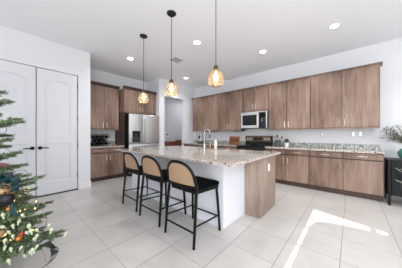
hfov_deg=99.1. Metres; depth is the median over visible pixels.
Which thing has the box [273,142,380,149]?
backsplash
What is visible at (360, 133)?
wall outlet
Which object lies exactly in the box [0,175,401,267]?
floor
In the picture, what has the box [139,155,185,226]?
counter stool
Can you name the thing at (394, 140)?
branch
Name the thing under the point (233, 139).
cutting board
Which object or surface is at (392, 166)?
display cabinet
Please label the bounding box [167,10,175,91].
pendant light
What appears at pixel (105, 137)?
wine rack
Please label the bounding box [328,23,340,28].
recessed light
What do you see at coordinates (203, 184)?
seat cushion
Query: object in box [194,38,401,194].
wall
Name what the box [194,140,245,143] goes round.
backsplash
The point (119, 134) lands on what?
panel
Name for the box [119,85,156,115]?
upper cabinet
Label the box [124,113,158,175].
refrigerator
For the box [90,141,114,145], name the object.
backsplash
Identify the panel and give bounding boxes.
[115,112,123,176]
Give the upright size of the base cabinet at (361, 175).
0.875 m
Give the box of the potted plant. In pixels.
[284,139,289,146]
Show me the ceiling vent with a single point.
(175, 59)
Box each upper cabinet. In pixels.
[90,80,119,129]
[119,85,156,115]
[191,94,217,131]
[217,89,246,130]
[241,84,268,112]
[268,76,309,129]
[310,61,382,128]
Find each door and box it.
[0,59,35,197]
[36,67,77,195]
[165,104,181,140]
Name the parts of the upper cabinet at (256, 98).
door, crown, door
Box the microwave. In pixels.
[241,110,268,128]
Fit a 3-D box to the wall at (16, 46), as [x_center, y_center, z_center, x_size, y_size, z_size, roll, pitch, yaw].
[-4.556,-0.345,2.538,1.000,3.130,4.820,0,0,41]
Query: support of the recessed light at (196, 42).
in the ceiling
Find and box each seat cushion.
[145,169,167,179]
[171,176,218,190]
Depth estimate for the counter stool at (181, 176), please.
2.01 m
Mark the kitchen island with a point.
(246, 178)
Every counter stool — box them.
[122,152,159,211]
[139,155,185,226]
[164,160,220,249]
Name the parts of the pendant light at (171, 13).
cord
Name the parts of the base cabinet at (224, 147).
drawer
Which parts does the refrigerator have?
fridge door, freezer drawer, fridge door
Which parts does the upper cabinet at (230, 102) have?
door, crown, door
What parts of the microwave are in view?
door glass, door, control panel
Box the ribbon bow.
[0,173,20,216]
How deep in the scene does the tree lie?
1.51 m
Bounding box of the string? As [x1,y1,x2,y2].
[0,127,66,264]
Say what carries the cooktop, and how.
in the range
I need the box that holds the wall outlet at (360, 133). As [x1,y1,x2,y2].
[358,131,362,136]
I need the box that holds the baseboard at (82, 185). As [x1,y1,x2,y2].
[79,181,90,188]
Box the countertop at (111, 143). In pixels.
[90,141,123,148]
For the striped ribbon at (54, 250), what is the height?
0.224 m
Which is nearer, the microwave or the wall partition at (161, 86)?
the microwave
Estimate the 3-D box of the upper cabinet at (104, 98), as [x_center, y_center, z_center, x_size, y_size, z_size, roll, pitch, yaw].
[-2.840,-0.797,4.969,0.377,1.309,0.800,0,0,41]
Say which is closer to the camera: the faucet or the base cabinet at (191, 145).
the faucet
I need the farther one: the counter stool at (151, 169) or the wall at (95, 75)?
the wall at (95, 75)
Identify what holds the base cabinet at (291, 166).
on the floor
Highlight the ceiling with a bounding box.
[0,0,401,87]
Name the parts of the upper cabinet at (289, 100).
door, light rail, crown, door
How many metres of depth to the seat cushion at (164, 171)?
2.45 m
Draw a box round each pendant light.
[140,34,147,99]
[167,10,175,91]
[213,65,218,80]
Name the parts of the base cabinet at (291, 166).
drawer, door, drawer, door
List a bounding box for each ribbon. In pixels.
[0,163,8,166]
[26,239,58,267]
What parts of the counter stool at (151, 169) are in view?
leg, cane panel, rail, frame, seat frame, leg, leg, leg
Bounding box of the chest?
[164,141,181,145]
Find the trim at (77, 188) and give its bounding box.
[17,188,77,201]
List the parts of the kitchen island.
seating panel, panel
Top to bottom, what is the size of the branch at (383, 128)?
0.536 m
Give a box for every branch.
[379,128,401,140]
[387,137,401,142]
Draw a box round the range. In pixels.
[236,136,272,150]
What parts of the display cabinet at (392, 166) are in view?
leg, door, glass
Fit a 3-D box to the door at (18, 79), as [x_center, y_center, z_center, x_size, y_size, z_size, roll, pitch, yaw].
[-3.423,-0.060,3.077,0.105,2.520,0.664,0,0,41]
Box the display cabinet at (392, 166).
[384,157,401,205]
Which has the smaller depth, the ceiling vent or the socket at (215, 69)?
the socket at (215, 69)
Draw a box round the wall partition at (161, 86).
[147,78,193,146]
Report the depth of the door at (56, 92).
3.57 m
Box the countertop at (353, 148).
[265,142,384,153]
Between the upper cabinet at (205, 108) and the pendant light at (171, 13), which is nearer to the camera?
the pendant light at (171, 13)
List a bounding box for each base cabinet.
[90,147,122,181]
[184,144,207,146]
[207,145,236,148]
[266,148,309,188]
[309,150,383,201]
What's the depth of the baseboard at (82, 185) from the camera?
3.92 m
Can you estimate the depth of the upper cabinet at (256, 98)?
4.96 m
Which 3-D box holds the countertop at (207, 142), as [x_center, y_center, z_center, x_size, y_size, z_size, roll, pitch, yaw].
[0.382,0.272,6.029,2.305,0.143,0.658,0,0,41]
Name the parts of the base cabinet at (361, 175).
drawer, door, door, drawer, panel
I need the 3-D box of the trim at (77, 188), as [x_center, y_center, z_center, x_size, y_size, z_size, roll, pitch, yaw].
[-3.244,1.213,3.369,0.120,0.014,1.364,0,0,41]
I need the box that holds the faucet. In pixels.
[203,129,210,148]
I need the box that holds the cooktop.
[236,144,271,146]
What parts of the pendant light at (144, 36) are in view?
cord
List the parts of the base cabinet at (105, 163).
drawer, door, drawer, door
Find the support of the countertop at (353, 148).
on the base cabinet at (291, 166)
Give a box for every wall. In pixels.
[0,25,89,188]
[90,68,146,141]
[164,97,181,140]
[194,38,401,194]
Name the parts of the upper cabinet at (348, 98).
door, light rail, crown, door, panel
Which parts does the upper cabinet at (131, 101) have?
panel, door, crown, door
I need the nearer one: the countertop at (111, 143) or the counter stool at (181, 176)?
the counter stool at (181, 176)
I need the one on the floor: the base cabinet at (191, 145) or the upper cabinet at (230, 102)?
the base cabinet at (191, 145)
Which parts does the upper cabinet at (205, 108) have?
door, crown, door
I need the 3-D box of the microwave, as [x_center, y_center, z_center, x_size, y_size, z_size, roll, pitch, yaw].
[1.627,-0.430,5.061,0.785,0.480,0.469,0,0,41]
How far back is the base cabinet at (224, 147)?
5.31 m
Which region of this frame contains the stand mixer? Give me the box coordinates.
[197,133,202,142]
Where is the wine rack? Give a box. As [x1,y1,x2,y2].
[90,134,108,145]
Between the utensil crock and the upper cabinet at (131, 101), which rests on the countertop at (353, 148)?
the utensil crock
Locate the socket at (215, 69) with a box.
[213,65,218,71]
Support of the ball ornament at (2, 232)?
hanging from the tree
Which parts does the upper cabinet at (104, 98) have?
door, crown, door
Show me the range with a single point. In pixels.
(258, 143)
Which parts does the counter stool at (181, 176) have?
leg, cane panel, rail, frame, leg, seat frame, leg, leg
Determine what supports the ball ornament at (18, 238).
hanging from the tree
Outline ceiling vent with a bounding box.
[168,56,184,63]
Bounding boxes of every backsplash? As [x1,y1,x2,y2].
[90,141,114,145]
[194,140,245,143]
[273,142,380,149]
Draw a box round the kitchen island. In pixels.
[117,146,280,228]
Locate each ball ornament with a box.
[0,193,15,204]
[0,230,4,237]
[15,235,21,240]
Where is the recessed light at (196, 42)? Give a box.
[193,40,200,44]
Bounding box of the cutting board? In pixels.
[229,136,239,143]
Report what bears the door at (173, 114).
in the wall at (169, 101)
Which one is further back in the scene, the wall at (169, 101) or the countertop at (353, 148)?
the wall at (169, 101)
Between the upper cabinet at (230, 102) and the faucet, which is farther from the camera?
the upper cabinet at (230, 102)
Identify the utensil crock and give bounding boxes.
[275,140,280,145]
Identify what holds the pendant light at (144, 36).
hanging from the ceiling
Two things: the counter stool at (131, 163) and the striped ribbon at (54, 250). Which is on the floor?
the counter stool at (131, 163)
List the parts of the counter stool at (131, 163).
leg, cane panel, frame, leg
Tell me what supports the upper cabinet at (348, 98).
attached to the wall at (389, 52)
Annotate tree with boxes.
[0,90,65,263]
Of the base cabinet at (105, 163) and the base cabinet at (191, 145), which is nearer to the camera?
the base cabinet at (105, 163)
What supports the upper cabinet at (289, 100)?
attached to the wall at (389, 52)
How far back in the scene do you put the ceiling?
3.13 m
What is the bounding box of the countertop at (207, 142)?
[183,140,245,146]

